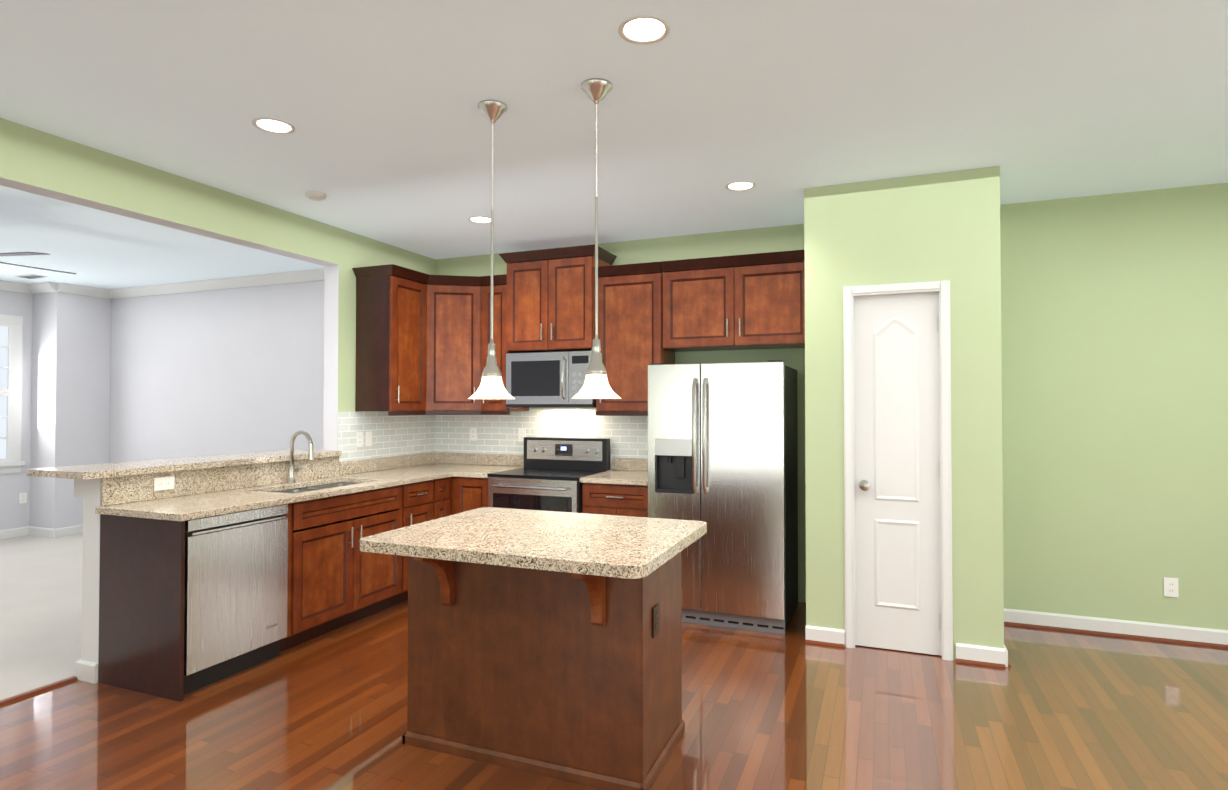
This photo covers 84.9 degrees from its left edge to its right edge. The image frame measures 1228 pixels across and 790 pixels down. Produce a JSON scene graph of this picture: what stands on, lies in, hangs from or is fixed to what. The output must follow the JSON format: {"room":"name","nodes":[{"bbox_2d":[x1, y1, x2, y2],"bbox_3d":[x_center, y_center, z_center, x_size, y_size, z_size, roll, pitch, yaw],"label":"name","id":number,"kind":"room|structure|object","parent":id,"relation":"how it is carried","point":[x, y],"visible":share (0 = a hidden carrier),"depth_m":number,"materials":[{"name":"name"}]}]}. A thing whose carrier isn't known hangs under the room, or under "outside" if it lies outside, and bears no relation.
{"room":"kitchen","nodes":[
{"label":"kitchen","id":0,"kind":"room"},
{"bbox_2d":[0,290,32,529],"bbox_3d":[-7.796,0.121,4.507,0.140,2.790,7.650,0,-1,22],"label":"wall","id":1,"kind":"structure","parent":0,"point":[14,513],"depth_m":7.44,"materials":[{"name":"grey paint"}]},
{"bbox_2d":[0,314,24,473],"bbox_3d":[-6.707,-0.017,6.965,0.055,1.720,1.000,0,-1,22],"label":"living room window","id":2,"kind":"structure","parent":1,"relation":"in","point":[11,340],"depth_m":7.31,"materials":[{"name":"white glass"}]},
{"bbox_2d":[19,493,26,503],"bbox_3d":[-6.538,1.141,7.430,0.007,0.115,0.072,0,-1,22],"label":"outlet","id":3,"kind":"object","parent":1,"relation":"attached to","point":[22,497],"visible":1,"depth_m":7.42,"materials":[{"name":"white plastic"}]},
{"bbox_2d":[0,533,82,699],"bbox_3d":[-5.536,1.530,3.582,5.008,0.064,7.930,0,-1,22],"label":"floor carpet","id":4,"kind":"object","parent":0,"point":[40,609],"depth_m":4.72,"materials":[{"name":"beige carpet"}]},
{"bbox_2d":[30,292,110,528],"bbox_3d":[-6.210,0.171,7.689,0.438,2.788,0.558,0,-1,22],"label":"wall","id":5,"kind":"structure","parent":0,"point":[71,371],"depth_m":7.49,"materials":[{"name":"grey paint"}]},
{"bbox_2d":[0,526,27,538],"bbox_3d":[-7.825,1.461,4.196,0.016,0.100,7.086,0,-1,22],"label":"baseboard","id":6,"kind":"structure","parent":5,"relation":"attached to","point":[21,531],"depth_m":7.34,"materials":[{"name":"white wood"}]},
{"bbox_2d":[0,280,29,293],"bbox_3d":[-7.794,-1.229,4.225,0.085,0.095,7.086,0,-1,22],"label":"crown molding","id":7,"kind":"structure","parent":5,"relation":"attached to","point":[4,285],"depth_m":7.32,"materials":[{"name":"white wood"}]},
{"bbox_2d":[28,282,48,293],"bbox_3d":[-6.297,-1.181,7.396,0.330,0.095,0.085,0,-1,22],"label":"crown molding","id":8,"kind":"structure","parent":5,"relation":"attached to","point":[34,288],"depth_m":7.41,"materials":[{"name":"white wood"}]},
{"bbox_2d":[28,526,50,537],"bbox_3d":[-6.312,1.510,7.398,0.390,0.100,0.016,0,-1,22],"label":"baseboard","id":9,"kind":"structure","parent":5,"relation":"attached to","point":[34,531],"depth_m":7.40,"materials":[{"name":"white wood"}]},
{"bbox_2d":[50,525,82,537],"bbox_3d":[-6.006,1.513,7.563,0.018,0.100,0.550,0,-1,22],"label":"baseboard","id":10,"kind":"structure","parent":5,"relation":"attached to","point":[78,529],"depth_m":7.42,"materials":[{"name":"white wood"}]},
{"bbox_2d":[47,282,108,298],"bbox_3d":[-5.997,-1.179,7.532,0.085,0.095,0.559,0,-1,22],"label":"crown molding","id":11,"kind":"structure","parent":5,"relation":"attached to","point":[51,286],"depth_m":7.50,"materials":[{"name":"white wood"}]},
{"bbox_2d":[0,118,435,672],"bbox_3d":[-3.125,0.093,2.640,0.140,2.788,7.646,0,-1,22],"label":"wall","id":12,"kind":"structure","parent":0,"point":[37,162],"depth_m":3.99,"materials":[{"name":"green paint"}]},
{"bbox_2d":[75,659,97,680],"bbox_3d":[-2.315,1.471,4.860,0.016,0.100,2.830,0,-1,22],"label":"baseboard","id":13,"kind":"structure","parent":12,"relation":"attached to","point":[86,671],"depth_m":3.52,"materials":[{"name":"white wood"}]},
{"bbox_2d":[27,449,341,497],"bbox_3d":[-2.588,0.485,4.308,0.495,0.156,1.758,0,-1,22],"label":"bar","id":14,"kind":"object","parent":12,"relation":"on","point":[78,474],"visible":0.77,"depth_m":3.90,"materials":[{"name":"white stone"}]},
{"bbox_2d":[338,411,433,461],"bbox_3d":[-1.859,0.324,5.600,0.007,0.379,1.170,0,-1,22],"label":"tile backsplash","id":15,"kind":"structure","parent":12,"relation":"attached to","point":[402,435],"depth_m":5.52,"materials":[{"name":"white tile"}]},
{"bbox_2d":[356,432,362,446],"bbox_3d":[-1.988,0.347,5.251,0.007,0.115,0.072,0,-1,22],"label":"outlet","id":16,"kind":"object","parent":15,"relation":"attached to","point":[359,439],"visible":1,"depth_m":5.24,"materials":[{"name":"white plastic"}]},
{"bbox_2d":[365,431,371,445],"bbox_3d":[-1.950,0.349,5.343,0.008,0.115,0.072,0,-1,22],"label":"outlet","id":17,"kind":"object","parent":15,"relation":"attached to","point":[368,438],"visible":1,"depth_m":5.34,"materials":[{"name":"white plastic"}]},
{"bbox_2d":[0,600,1227,789],"bbox_3d":[0.296,1.496,1.250,7.550,0.060,7.930,0,-1,22],"label":"floor","id":18,"kind":"structure","parent":0,"point":[790,709],"depth_m":3.05,"materials":[{"name":"brown wood"}]},
{"bbox_2d":[0,676,77,705],"bbox_3d":[-3.207,1.481,2.656,0.050,0.014,1.960,0,-1,22],"label":"threshold strip","id":19,"kind":"object","parent":18,"relation":"on","point":[36,691],"depth_m":3.38,"materials":[{"name":"brown wood"}]},
{"bbox_2d":[184,504,287,694],"bbox_3d":[-2.265,1.066,3.699,0.600,0.876,0.600,0,-1,22],"label":"dishwasher","id":20,"kind":"object","parent":18,"relation":"on","point":[235,604],"visible":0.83,"depth_m":3.55,"materials":[{"name":"grey metal"}]},
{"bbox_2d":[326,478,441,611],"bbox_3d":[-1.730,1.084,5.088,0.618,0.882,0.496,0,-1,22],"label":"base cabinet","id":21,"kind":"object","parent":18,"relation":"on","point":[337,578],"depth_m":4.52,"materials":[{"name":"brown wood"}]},
{"bbox_2d":[95,452,478,521],"bbox_3d":[-1.864,0.544,4.704,0.660,0.186,2.863,0,-1,22],"label":"countertop","id":22,"kind":"structure","parent":21,"relation":"on","point":[201,493],"depth_m":4.12,"materials":[{"name":"beige stone"}]},
{"bbox_2d":[154,476,174,490],"bbox_3d":[-2.550,0.502,3.809,0.007,0.072,0.115,0,-1,22],"label":"outlet","id":23,"kind":"object","parent":22,"relation":"attached to","point":[164,483],"visible":1,"depth_m":3.81,"materials":[{"name":"white plastic"}]},
{"bbox_2d":[287,431,313,482],"bbox_3d":[-2.105,0.420,4.577,0.224,0.358,0.134,0,-1,22],"label":"faucet","id":24,"kind":"object","parent":22,"relation":"on","point":[292,470],"visible":1,"depth_m":4.55,"materials":[{"name":"silver metal"}]},
{"bbox_2d":[278,483,376,530],"bbox_3d":[-1.962,0.734,4.475,0.392,0.199,0.792,0,-1,22],"label":"double-bowl sink","id":25,"kind":"object","parent":22,"relation":"in","point":[316,488],"visible":0.12,"depth_m":4.64,"materials":[{"name":"silver metal"}]},
{"bbox_2d":[442,477,450,516],"bbox_3d":[-1.640,1.087,5.314,0.618,0.882,0.263,0,-1,22],"label":"base cabinet","id":26,"kind":"object","parent":18,"relation":"on","point":[446,482],"depth_m":5.29,"materials":[{"name":"brown wood"}]},
{"bbox_2d":[451,477,487,514],"bbox_3d":[-1.025,1.091,5.570,0.370,0.882,0.618,0,-1,22],"label":"base cabinet","id":27,"kind":"object","parent":18,"relation":"on","point":[469,493],"visible":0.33,"depth_m":5.30,"materials":[{"name":"brown wood"}]},
{"bbox_2d":[451,453,523,477],"bbox_3d":[-1.006,0.582,5.540,0.313,0.136,0.673,0,-1,22],"label":"countertop","id":28,"kind":"structure","parent":27,"relation":"on","point":[479,466],"depth_m":5.83,"materials":[{"name":"beige stone"}]},
{"bbox_2d":[402,552,684,789],"bbox_3d":[-0.333,1.053,2.841,1.093,0.876,0.755,0,-1,22],"label":"kitchen island","id":29,"kind":"object","parent":18,"relation":"on","point":[572,677],"visible":0.79,"depth_m":2.67,"materials":[{"name":"brown wood"}]},
{"bbox_2d":[360,507,706,578],"bbox_3d":[-0.294,0.593,2.847,1.198,0.042,0.930,0,-1,22],"label":"island countertop","id":30,"kind":"structure","parent":29,"relation":"on","point":[627,547],"depth_m":2.63,"materials":[{"name":"stone"}]},
{"bbox_2d":[653,603,659,637],"bbox_3d":[0.167,0.887,2.642,0.007,0.115,0.072,0,-1,22],"label":"outlet","id":31,"kind":"object","parent":29,"relation":"attached to","point":[656,620],"visible":1,"depth_m":2.64,"materials":[{"name":"brown plastic"}]},
{"bbox_2d":[487,437,609,512],"bbox_3d":[-0.512,0.941,5.298,0.764,1.175,0.690,0,-1,22],"label":"range","id":32,"kind":"object","parent":18,"relation":"on","point":[547,476],"visible":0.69,"depth_m":5.16,"materials":[{"name":"grey metal"}]},
{"bbox_2d":[582,483,647,516],"bbox_3d":[0.124,1.084,5.092,0.547,0.882,0.652,0,-1,22],"label":"base cabinet","id":33,"kind":"object","parent":18,"relation":"on","point":[616,499],"visible":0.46,"depth_m":4.83,"materials":[{"name":"brown wood"}]},
{"bbox_2d":[580,458,647,485],"bbox_3d":[0.125,0.575,5.103,0.553,0.136,0.646,0,-1,22],"label":"countertop","id":34,"kind":"structure","parent":33,"relation":"on","point":[625,471],"depth_m":5.13,"materials":[{"name":"beige stone"}]},
{"bbox_2d":[648,360,797,633],"bbox_3d":[0.778,0.653,4.705,0.900,1.732,0.842,0,-1,22],"label":"refrigerator","id":35,"kind":"object","parent":18,"relation":"on","point":[723,450],"visible":0.85,"depth_m":4.36,"materials":[{"name":"grey metal"}]},
{"bbox_2d":[0,0,1227,288],"bbox_3d":[-2.030,-1.359,2.224,12.560,0.100,7.930,0,-1,22],"label":"ceiling","id":36,"kind":"structure","parent":0,"point":[782,104],"depth_m":3.04,"materials":[{"name":"white paint"}]},
{"bbox_2d":[15,274,47,278],"bbox_3d":[-6.060,-1.230,6.984,0.300,0.009,0.140,0,-1,22],"label":"ceiling vent","id":37,"kind":"object","parent":36,"relation":"in","point":[31,276],"visible":1,"depth_m":6.96,"materials":[{"name":"white metal"}]},
{"bbox_2d":[0,252,75,273],"bbox_3d":[-4.378,-0.996,4.545,1.259,0.551,1.246,0,-1,22],"label":"ceiling fan","id":38,"kind":"object","parent":36,"relation":"hanging from","point":[19,253],"visible":1,"depth_m":4.49,"materials":[{"name":"silver metal"}]},
{"bbox_2d":[252,117,294,133],"bbox_3d":[-1.630,-1.289,3.221,0.184,0.006,0.184,0,-1,22],"label":"recessed light","id":39,"kind":"object","parent":36,"relation":"in","point":[274,125],"visible":1,"depth_m":3.22,"materials":[{"name":"white glass"}]},
{"bbox_2d":[305,191,325,200],"bbox_3d":[-1.893,-1.260,4.262,0.124,0.032,0.124,0,-1,22],"label":"smoke detector","id":40,"kind":"object","parent":36,"relation":"attached to","point":[316,196],"visible":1,"depth_m":4.23,"materials":[{"name":"white plastic"}]},
{"bbox_2d":[468,216,490,222],"bbox_3d":[-0.959,-1.264,4.848,0.184,0.006,0.184,0,-1,22],"label":"recessed light","id":41,"kind":"object","parent":36,"relation":"in","point":[479,219],"visible":0.92,"depth_m":4.84,"materials":[{"name":"white glass"}]},
{"bbox_2d":[468,100,514,398],"bbox_3d":[-0.545,-0.639,3.003,0.210,1.313,0.210,0,-1,22],"label":"pendant light","id":42,"kind":"object","parent":36,"relation":"hanging from","point":[491,386],"visible":1,"depth_m":2.98,"materials":[{"name":"silver metal"}]},
{"bbox_2d":[571,78,621,398],"bbox_3d":[-0.073,-0.642,2.809,0.210,1.313,0.210,0,-1,22],"label":"pendant light","id":43,"kind":"object","parent":36,"relation":"hanging from","point":[596,383],"visible":1,"depth_m":2.78,"materials":[{"name":"silver metal"}]},
{"bbox_2d":[619,15,669,43],"bbox_3d":[0.108,-1.301,2.397,0.184,0.006,0.184,0,-1,22],"label":"recessed light","id":44,"kind":"object","parent":36,"relation":"in","point":[644,29],"visible":1,"depth_m":2.39,"materials":[{"name":"white glass"}]},
{"bbox_2d":[725,181,755,190],"bbox_3d":[0.773,-1.275,4.102,0.184,0.006,0.184,0,-1,22],"label":"recessed light","id":45,"kind":"object","parent":36,"relation":"in","point":[740,185],"visible":1,"depth_m":4.09,"materials":[{"name":"white glass"}]},
{"bbox_2d":[109,183,1227,629],"bbox_3d":[-0.584,0.141,5.818,12.560,2.790,0.140,0,-1,22],"label":"wall","id":46,"kind":"structure","parent":0,"point":[1115,391],"depth_m":4.34,"materials":[{"name":"green paint"}]},
{"bbox_2d":[108,268,323,298],"bbox_3d":[-3.894,-1.186,7.038,4.362,0.095,0.085,0,-1,22],"label":"crown molding","id":47,"kind":"structure","parent":46,"relation":"attached to","point":[233,282],"depth_m":7.14,"materials":[{"name":"white wood"}]},
{"bbox_2d":[352,264,528,415],"bbox_3d":[-1.381,-0.408,5.501,0.976,1.142,1.052,0,-1,22],"label":"upper cabinet","id":48,"kind":"object","parent":46,"relation":"attached to","point":[422,341],"visible":0.96,"depth_m":5.48,"materials":[{"name":"brown wood"}]},
{"bbox_2d":[434,408,647,470],"bbox_3d":[-0.571,0.373,5.728,2.303,0.527,0.007,0,-1,22],"label":"tile backsplash","id":49,"kind":"structure","parent":46,"relation":"attached to","point":[496,434],"depth_m":5.76,"materials":[{"name":"white tile"}]},
{"bbox_2d":[470,428,476,440],"bbox_3d":[-1.256,0.349,5.991,0.072,0.115,0.007,0,-1,22],"label":"outlet","id":50,"kind":"object","parent":49,"relation":"attached to","point":[473,434],"visible":1,"depth_m":5.99,"materials":[{"name":"white plastic"}]},
{"bbox_2d":[518,428,525,441],"bbox_3d":[-0.797,0.346,5.808,0.072,0.115,0.007,0,-1,22],"label":"outlet","id":51,"kind":"object","parent":49,"relation":"attached to","point":[521,433],"visible":1,"depth_m":5.81,"materials":[{"name":"white plastic"}]},
{"bbox_2d":[499,245,616,352],"bbox_3d":[-0.456,-0.747,5.465,0.855,0.785,0.442,0,-1,22],"label":"upper cabinet","id":52,"kind":"object","parent":46,"relation":"attached to","point":[550,306],"visible":0.98,"depth_m":5.29,"materials":[{"name":"brown wood"}]},
{"bbox_2d":[506,351,595,406],"bbox_3d":[-0.459,-0.118,5.447,0.760,0.433,0.439,0,-1,22],"label":"over-the-range microwave","id":53,"kind":"object","parent":52,"relation":"attached to","point":[548,379],"visible":0.71,"depth_m":5.29,"materials":[{"name":"grey metal"}]},
{"bbox_2d":[593,262,674,415],"bbox_3d":[0.162,-0.412,5.239,0.536,1.142,0.392,0,-1,22],"label":"upper cabinet","id":54,"kind":"object","parent":46,"relation":"attached to","point":[630,316],"visible":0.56,"depth_m":5.10,"materials":[{"name":"brown wood"}]},
{"bbox_2d":[660,250,804,351],"bbox_3d":[0.914,-0.667,4.943,1.076,0.640,0.392,0,-1,22],"label":"upper cabinet","id":55,"kind":"object","parent":46,"relation":"attached to","point":[746,301],"visible":0.9,"depth_m":4.80,"materials":[{"name":"brown wood"}]},
{"bbox_2d":[1004,608,1227,648],"bbox_3d":[3.758,1.458,3.969,2.776,0.100,0.030,0,-1,22],"label":"baseboard","id":56,"kind":"structure","parent":46,"relation":"attached to","point":[1208,637],"depth_m":4.20,"materials":[{"name":"white wood"}]},
{"bbox_2d":[1164,577,1178,596],"bbox_3d":[3.418,1.180,4.120,0.072,0.115,0.007,0,-1,22],"label":"electrical outlet","id":57,"kind":"object","parent":46,"relation":"attached to","point":[1171,587],"visible":1,"depth_m":4.12,"materials":[{"name":"white plastic"}]},
{"bbox_2d":[804,166,1003,659],"bbox_3d":[1.688,0.114,3.984,1.060,2.788,0.100,0,-1,22],"label":"wall","id":58,"kind":"structure","parent":0,"point":[944,226],"depth_m":3.87,"materials":[{"name":"green paint"}]},
{"bbox_2d":[843,280,952,660],"bbox_3d":[1.666,0.428,3.963,0.579,2.160,0.145,0,-1,22],"label":"pantry door","id":59,"kind":"structure","parent":58,"relation":"in","point":[897,473],"depth_m":3.96,"materials":[{"name":"white wood"}]},
{"bbox_2d":[989,624,1010,668],"bbox_3d":[2.316,1.459,4.062,0.030,0.100,0.814,0,-1,22],"label":"baseboard","id":60,"kind":"structure","parent":58,"relation":"attached to","point":[1001,653],"depth_m":3.71,"materials":[{"name":"white wood"}]}
]}

